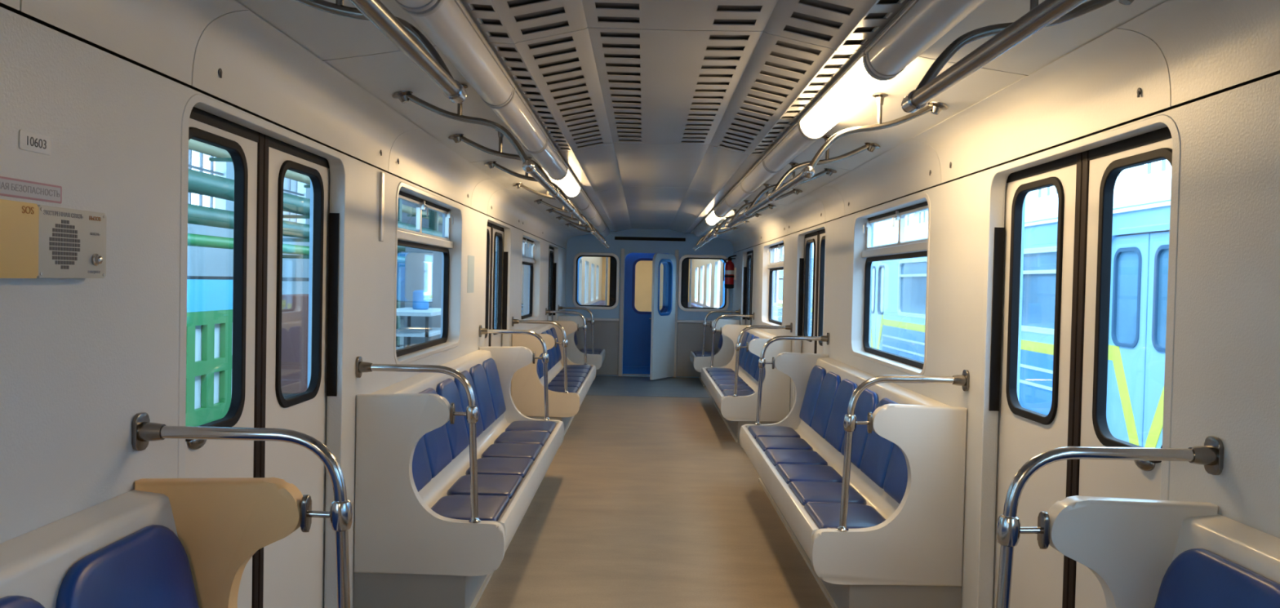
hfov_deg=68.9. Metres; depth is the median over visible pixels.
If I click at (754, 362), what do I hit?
cushion
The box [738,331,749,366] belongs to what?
cushion
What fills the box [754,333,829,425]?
grab rail
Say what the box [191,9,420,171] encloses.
overhead door panel
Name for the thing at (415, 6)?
ceiling lamp
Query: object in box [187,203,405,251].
pipe
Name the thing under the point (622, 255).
trim
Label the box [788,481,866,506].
seat cushion
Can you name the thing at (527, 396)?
bench
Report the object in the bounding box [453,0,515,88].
ceiling light
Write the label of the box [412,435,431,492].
cushion
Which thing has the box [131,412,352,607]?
grab rail
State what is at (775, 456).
seat cushion
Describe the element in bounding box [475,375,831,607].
floor
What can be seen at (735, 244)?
trim
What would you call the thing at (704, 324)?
grab rail
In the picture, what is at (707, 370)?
seat cushion
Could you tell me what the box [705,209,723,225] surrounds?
ceiling lamp
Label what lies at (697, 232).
ceiling lamp
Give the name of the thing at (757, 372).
cushion
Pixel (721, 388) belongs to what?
seat cushion
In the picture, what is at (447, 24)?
ceiling lamp
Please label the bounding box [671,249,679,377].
trim
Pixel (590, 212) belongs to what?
ceiling lamp
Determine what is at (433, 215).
steel column
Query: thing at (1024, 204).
wall
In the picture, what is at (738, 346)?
grab rail
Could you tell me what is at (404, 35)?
handrail
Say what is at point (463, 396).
cushion
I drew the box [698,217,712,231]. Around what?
ceiling lamp
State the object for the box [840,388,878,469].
cushion
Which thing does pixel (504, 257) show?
door
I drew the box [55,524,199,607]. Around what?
cushion
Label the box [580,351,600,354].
seat cushion
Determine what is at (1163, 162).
window grid
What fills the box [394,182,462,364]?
window
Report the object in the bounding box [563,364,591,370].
seat cushion
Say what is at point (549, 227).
trim
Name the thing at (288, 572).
door
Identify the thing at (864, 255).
window
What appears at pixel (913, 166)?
trim
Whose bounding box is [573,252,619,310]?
window
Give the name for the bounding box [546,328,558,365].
cushion
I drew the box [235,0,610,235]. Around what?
ceiling
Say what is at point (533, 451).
seat cushion
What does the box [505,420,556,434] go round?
seat cushion
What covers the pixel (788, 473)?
seat cushion
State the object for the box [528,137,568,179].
ceiling lamp
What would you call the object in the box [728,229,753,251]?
trim
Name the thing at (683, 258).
window
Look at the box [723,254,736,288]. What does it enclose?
fire extinguisher
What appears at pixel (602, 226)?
ceiling lamp
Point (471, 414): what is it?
grab rail
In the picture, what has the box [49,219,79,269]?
speaker grille
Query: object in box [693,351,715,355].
seat cushion
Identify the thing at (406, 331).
shelf
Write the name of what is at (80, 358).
wall
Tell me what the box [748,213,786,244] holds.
trim
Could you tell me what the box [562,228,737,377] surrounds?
wall
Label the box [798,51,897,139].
ceiling lamp
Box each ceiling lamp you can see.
[395,0,437,12]
[399,0,515,106]
[487,86,548,152]
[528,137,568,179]
[552,167,581,197]
[567,187,590,209]
[577,201,596,219]
[587,211,602,226]
[594,220,606,231]
[599,226,609,236]
[693,225,705,236]
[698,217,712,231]
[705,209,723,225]
[713,197,736,217]
[724,181,752,207]
[740,158,780,193]
[762,120,821,173]
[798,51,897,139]
[864,0,986,78]
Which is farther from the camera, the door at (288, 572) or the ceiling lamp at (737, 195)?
the ceiling lamp at (737, 195)
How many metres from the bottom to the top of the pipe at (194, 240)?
0.139 m
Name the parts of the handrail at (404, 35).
post, rail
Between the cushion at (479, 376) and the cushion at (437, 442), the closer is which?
the cushion at (437, 442)
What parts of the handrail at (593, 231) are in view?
rail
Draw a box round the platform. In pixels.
[201,319,494,425]
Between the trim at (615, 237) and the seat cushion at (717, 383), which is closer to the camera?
the seat cushion at (717, 383)
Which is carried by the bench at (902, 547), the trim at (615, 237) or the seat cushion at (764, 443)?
the seat cushion at (764, 443)
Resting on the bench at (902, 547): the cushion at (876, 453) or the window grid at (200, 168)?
the cushion at (876, 453)
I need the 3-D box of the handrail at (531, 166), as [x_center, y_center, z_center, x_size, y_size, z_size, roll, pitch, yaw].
[-0.683,-0.724,5.308,0.563,0.334,3.422,1,1,0]
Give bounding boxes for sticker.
[0,176,62,203]
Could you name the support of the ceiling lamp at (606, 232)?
attached to the ceiling at (382, 75)
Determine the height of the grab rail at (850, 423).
0.698 m
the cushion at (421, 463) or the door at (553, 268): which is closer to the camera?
the cushion at (421, 463)
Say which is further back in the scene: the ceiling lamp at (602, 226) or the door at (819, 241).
the ceiling lamp at (602, 226)
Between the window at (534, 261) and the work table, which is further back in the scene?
the work table
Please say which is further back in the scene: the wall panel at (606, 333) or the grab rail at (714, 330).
the wall panel at (606, 333)
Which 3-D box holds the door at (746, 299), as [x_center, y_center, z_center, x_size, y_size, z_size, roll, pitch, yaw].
[1.474,0.235,12.509,0.120,1.955,1.380,1,1,0]
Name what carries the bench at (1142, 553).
on the floor
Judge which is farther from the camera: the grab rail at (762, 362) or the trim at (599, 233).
the trim at (599, 233)
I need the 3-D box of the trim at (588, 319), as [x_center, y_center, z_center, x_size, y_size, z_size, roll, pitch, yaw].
[-0.748,0.238,14.507,0.845,0.038,0.069,1,1,0]
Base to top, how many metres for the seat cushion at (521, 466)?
0.042 m
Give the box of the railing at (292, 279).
[186,275,404,281]
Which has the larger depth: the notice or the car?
the car
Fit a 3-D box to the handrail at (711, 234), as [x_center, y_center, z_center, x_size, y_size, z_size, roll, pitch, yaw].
[0.941,-0.795,9.994,0.563,0.334,3.422,1,1,0]
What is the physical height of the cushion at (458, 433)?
0.405 m
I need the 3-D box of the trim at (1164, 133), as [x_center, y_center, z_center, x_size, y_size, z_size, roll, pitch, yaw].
[1.493,-0.676,5.445,0.015,0.300,18.130,1,1,0]
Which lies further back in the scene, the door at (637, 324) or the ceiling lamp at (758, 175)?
the door at (637, 324)
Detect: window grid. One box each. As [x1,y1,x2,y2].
[187,149,303,222]
[904,159,1165,226]
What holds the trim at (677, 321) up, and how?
attached to the wall at (575, 245)
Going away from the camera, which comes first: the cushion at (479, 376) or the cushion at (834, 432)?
the cushion at (834, 432)
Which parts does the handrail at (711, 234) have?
rail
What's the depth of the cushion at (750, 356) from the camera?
10.34 m
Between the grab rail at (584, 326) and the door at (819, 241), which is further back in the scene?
the grab rail at (584, 326)
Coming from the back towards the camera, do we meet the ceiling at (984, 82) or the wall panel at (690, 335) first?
the wall panel at (690, 335)
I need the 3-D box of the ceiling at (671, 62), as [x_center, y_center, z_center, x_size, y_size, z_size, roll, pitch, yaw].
[0.126,-0.941,5.444,1.320,0.079,18.130,1,1,0]
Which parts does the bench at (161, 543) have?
panel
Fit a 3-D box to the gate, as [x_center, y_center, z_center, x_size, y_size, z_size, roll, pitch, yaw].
[-3.891,0.560,8.380,0.085,1.560,1.600,1,1,0]
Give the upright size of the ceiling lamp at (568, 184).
0.091 m
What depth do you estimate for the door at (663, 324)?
14.10 m
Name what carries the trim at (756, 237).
attached to the wall at (1226, 366)
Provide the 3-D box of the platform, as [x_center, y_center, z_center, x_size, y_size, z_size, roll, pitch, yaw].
[-6.900,1.622,15.067,8.800,1.000,50.000,1,1,0]
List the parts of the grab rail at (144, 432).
mounting plate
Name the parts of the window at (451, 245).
vent frame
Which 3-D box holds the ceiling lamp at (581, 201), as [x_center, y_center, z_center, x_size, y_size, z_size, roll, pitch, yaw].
[-0.550,-0.927,8.248,0.144,0.091,1.282,1,1,0]
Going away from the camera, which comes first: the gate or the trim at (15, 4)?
the trim at (15, 4)
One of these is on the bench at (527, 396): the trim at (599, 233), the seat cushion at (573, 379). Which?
the seat cushion at (573, 379)
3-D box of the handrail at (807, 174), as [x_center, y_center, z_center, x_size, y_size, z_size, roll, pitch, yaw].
[0.923,-0.689,5.302,0.563,0.334,3.422,1,1,0]
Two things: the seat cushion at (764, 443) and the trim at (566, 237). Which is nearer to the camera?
the seat cushion at (764, 443)
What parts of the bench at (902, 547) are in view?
panel, trim, panel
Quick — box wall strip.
[378,172,384,241]
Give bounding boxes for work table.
[395,307,440,346]
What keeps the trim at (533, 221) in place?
attached to the wall at (80, 358)
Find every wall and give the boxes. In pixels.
[0,6,566,607]
[186,161,310,294]
[283,177,596,321]
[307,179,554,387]
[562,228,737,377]
[732,73,1279,607]
[745,198,1025,399]
[880,164,1143,231]
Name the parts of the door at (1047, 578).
handle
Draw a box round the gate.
[185,279,232,426]
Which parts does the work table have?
leg, leg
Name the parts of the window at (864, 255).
vent frame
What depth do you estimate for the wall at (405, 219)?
36.00 m
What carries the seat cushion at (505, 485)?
on the bench at (416, 545)
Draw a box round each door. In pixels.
[177,93,347,607]
[484,217,511,346]
[546,243,558,320]
[622,253,668,374]
[649,253,676,380]
[740,247,753,325]
[792,223,826,405]
[973,114,1181,607]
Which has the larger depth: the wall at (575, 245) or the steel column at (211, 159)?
the wall at (575, 245)
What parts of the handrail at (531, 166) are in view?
post, post, rail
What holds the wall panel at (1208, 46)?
attached to the wall at (1226, 366)
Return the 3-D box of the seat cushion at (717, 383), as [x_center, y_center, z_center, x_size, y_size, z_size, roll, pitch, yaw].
[0.972,0.846,9.922,0.329,0.042,0.470,1,1,0]
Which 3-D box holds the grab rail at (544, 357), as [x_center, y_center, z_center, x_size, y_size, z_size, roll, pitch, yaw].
[-0.931,0.511,6.952,0.538,0.698,0.060,1,1,0]
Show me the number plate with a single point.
(29, 141)
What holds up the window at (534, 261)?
in the wall at (80, 358)
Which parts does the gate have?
panel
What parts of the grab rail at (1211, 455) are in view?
mounting plate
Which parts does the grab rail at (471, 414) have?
mounting plate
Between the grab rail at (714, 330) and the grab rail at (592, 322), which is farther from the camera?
the grab rail at (592, 322)
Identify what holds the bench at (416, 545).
on the floor
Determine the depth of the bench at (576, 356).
13.35 m
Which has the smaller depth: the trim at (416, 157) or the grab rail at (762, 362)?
the trim at (416, 157)
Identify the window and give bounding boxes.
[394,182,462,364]
[520,232,540,324]
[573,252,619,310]
[677,254,729,311]
[761,238,784,329]
[850,193,930,376]
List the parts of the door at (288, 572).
handle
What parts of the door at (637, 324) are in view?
kick rail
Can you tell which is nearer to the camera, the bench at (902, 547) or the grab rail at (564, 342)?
the bench at (902, 547)
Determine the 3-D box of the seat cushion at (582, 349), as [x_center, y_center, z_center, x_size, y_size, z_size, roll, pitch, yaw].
[-0.752,0.711,14.197,0.329,0.042,0.510,1,1,0]
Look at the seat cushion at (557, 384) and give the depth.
9.37 m
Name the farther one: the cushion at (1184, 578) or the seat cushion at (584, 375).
the seat cushion at (584, 375)
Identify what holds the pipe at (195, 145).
attached to the steel column
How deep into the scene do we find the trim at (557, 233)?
12.71 m
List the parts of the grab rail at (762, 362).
mounting plate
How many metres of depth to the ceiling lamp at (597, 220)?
10.81 m
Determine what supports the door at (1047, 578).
in the wall at (1226, 366)
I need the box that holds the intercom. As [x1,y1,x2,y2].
[0,199,106,278]
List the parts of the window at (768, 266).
vent frame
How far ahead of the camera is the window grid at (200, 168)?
24.51 m
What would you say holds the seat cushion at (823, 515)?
on the bench at (902, 547)
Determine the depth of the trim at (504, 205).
7.95 m
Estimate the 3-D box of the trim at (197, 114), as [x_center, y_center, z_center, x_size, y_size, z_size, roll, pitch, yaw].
[-1.252,-0.736,5.455,0.015,0.300,18.130,1,1,0]
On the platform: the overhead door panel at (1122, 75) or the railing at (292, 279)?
the railing at (292, 279)
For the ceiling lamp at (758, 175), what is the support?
attached to the ceiling at (984, 82)
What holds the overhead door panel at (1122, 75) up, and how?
attached to the wall at (1226, 366)
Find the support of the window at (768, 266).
in the wall at (1226, 366)
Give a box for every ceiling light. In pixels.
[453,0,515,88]
[513,86,548,138]
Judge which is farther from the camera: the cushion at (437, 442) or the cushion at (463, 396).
the cushion at (463, 396)
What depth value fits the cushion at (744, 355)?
10.84 m
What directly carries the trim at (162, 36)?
attached to the wall at (80, 358)
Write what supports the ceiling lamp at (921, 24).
attached to the ceiling at (984, 82)
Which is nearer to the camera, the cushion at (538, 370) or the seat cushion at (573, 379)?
the cushion at (538, 370)
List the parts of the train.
glass, glass, door, door, glass, glass, glass, glass, door, door, glass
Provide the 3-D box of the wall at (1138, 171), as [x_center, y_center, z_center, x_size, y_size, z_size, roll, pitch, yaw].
[11.842,-2.087,16.912,0.300,9.150,58.000,1,1,0]
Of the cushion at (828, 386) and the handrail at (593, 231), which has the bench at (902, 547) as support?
the cushion at (828, 386)
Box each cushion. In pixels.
[0,595,44,607]
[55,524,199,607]
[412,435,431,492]
[418,387,452,478]
[431,494,510,521]
[435,378,469,459]
[446,474,522,499]
[453,370,483,439]
[465,457,533,478]
[469,364,495,431]
[480,443,542,461]
[482,358,506,419]
[493,431,550,446]
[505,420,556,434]
[537,354,543,378]
[537,364,540,378]
[541,331,554,368]
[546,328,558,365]
[547,381,581,389]
[547,386,577,393]
[550,327,561,361]
[551,376,584,383]
[555,372,586,378]
[559,368,589,374]
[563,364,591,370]
[573,332,577,345]
[579,348,601,352]
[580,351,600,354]
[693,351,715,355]
[695,353,715,356]
[705,368,734,373]
[708,371,738,377]
[711,375,743,381]
[714,380,748,386]
[717,334,722,349]
[718,385,753,391]
[721,390,755,396]
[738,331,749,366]
[740,333,754,369]
[744,336,759,373]
[747,426,800,439]
[749,354,759,378]
[755,364,764,382]
[755,436,813,451]
[764,448,827,466]
[775,463,842,484]
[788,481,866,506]
[799,365,826,427]
[804,502,885,528]
[811,371,840,438]
[824,378,857,453]
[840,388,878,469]
[859,398,898,488]
[883,443,907,503]
[1154,548,1279,607]
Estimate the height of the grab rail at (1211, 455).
0.698 m
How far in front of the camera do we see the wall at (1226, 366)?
2.31 m
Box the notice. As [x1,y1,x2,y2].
[466,255,474,293]
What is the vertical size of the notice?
0.260 m
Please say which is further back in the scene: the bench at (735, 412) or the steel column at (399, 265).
the steel column at (399, 265)
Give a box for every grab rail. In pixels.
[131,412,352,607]
[355,356,480,523]
[479,324,550,420]
[511,316,568,393]
[545,307,587,364]
[558,304,595,354]
[701,308,740,356]
[710,312,754,368]
[732,322,792,396]
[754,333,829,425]
[836,369,969,531]
[995,436,1223,607]
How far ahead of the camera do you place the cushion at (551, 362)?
10.34 m
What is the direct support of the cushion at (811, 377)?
on the bench at (902, 547)
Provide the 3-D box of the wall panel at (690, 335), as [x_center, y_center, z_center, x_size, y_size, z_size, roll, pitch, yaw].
[0.992,0.717,14.531,0.835,0.840,0.029,1,1,0]
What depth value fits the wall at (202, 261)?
25.39 m
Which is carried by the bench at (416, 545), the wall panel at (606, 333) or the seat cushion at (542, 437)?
the seat cushion at (542, 437)
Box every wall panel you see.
[575,320,618,375]
[675,322,720,377]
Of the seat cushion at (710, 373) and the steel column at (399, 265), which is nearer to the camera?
the seat cushion at (710, 373)
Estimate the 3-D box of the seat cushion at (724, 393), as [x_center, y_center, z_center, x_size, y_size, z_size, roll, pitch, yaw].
[0.969,0.868,8.958,0.329,0.042,0.470,1,1,0]
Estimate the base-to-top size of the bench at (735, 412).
0.972 m
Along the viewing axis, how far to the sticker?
1.84 m
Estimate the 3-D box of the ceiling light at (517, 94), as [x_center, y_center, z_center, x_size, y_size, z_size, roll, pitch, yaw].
[-0.564,-0.877,4.348,0.144,0.014,1.282,1,1,0]
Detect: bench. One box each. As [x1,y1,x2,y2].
[0,477,302,607]
[353,346,564,607]
[511,320,595,435]
[558,315,604,369]
[689,318,739,386]
[701,324,791,442]
[739,352,967,607]
[1047,495,1279,607]
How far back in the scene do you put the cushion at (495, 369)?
6.69 m
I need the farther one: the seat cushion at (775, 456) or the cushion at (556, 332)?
the cushion at (556, 332)
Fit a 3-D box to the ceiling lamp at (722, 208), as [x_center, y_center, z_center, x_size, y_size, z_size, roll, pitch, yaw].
[0.822,-0.912,8.883,0.144,0.091,1.282,1,1,0]
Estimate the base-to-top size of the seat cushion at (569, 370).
0.042 m
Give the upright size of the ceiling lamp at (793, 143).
0.091 m
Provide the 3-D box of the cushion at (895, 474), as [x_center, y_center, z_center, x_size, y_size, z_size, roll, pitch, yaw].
[1.228,0.705,4.259,0.118,0.405,0.470,1,1,0]
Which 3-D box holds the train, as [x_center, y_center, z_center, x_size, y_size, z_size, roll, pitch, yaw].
[5.757,0.516,12.111,2.820,3.800,40.235,1,1,0]
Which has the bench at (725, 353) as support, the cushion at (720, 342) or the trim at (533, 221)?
the cushion at (720, 342)
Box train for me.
[773,168,1171,448]
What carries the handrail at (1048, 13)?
attached to the ceiling at (984, 82)
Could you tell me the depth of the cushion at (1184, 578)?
2.03 m
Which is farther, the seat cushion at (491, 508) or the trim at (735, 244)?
the trim at (735, 244)
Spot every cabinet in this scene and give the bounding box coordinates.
[280,293,308,398]
[404,246,442,347]
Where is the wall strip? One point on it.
(382, 174)
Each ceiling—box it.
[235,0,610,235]
[461,0,909,233]
[690,0,1167,239]
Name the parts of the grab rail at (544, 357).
mounting plate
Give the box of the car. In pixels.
[577,256,725,375]
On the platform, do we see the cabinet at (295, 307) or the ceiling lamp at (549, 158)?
the cabinet at (295, 307)
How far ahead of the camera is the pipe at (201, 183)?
11.18 m
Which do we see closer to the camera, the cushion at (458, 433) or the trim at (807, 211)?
the cushion at (458, 433)
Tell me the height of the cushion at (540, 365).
0.405 m
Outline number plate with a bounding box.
[18,129,51,155]
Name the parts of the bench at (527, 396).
panel, trim, panel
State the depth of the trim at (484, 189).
6.80 m
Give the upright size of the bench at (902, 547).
0.972 m
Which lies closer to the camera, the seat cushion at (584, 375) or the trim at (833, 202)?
the trim at (833, 202)
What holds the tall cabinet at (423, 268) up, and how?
on the platform
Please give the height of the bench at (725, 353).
0.972 m
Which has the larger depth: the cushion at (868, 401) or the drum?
the drum
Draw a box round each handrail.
[295,0,466,102]
[391,84,586,225]
[533,199,609,248]
[693,200,776,250]
[725,93,948,228]
[901,0,1133,112]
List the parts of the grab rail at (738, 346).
mounting plate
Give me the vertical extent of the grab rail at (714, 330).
0.698 m
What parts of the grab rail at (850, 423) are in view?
mounting plate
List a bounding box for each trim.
[0,0,19,10]
[0,2,562,249]
[19,0,248,85]
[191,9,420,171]
[387,128,492,207]
[471,178,506,214]
[487,188,534,228]
[520,208,555,239]
[543,222,560,241]
[549,226,571,247]
[562,233,575,248]
[584,317,618,321]
[599,232,703,236]
[614,236,685,241]
[617,248,624,376]
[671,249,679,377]
[676,320,712,323]
[724,236,737,253]
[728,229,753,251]
[738,70,1279,254]
[742,226,759,245]
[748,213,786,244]
[772,195,825,235]
[807,185,844,222]
[824,138,941,215]
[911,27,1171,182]
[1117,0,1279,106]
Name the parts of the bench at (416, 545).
panel, trim, panel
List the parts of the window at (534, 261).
vent frame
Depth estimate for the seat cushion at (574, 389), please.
8.92 m
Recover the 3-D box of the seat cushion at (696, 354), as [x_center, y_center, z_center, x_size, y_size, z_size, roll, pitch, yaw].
[0.987,0.761,13.669,0.329,0.042,0.510,1,1,0]
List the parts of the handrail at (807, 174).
rail, post, post, post, post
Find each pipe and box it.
[187,168,442,237]
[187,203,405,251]
[187,233,495,271]
[188,138,442,223]
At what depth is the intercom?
1.84 m
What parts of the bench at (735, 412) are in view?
panel, trim, panel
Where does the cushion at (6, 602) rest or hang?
on the bench at (161, 543)
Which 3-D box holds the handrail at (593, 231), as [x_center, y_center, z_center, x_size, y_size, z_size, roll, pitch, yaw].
[-0.665,-0.831,9.999,0.563,0.334,3.422,1,1,0]
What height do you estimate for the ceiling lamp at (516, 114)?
0.091 m
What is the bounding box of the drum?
[412,289,429,309]
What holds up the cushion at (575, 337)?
on the bench at (576, 356)
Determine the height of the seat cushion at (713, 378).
0.042 m
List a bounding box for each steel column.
[208,157,310,258]
[395,198,404,346]
[407,209,438,231]
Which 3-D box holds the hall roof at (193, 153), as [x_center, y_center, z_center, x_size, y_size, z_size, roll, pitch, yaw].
[-8.503,-5.090,30.375,14.400,0.150,4.900,1,1,0]
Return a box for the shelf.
[395,327,440,337]

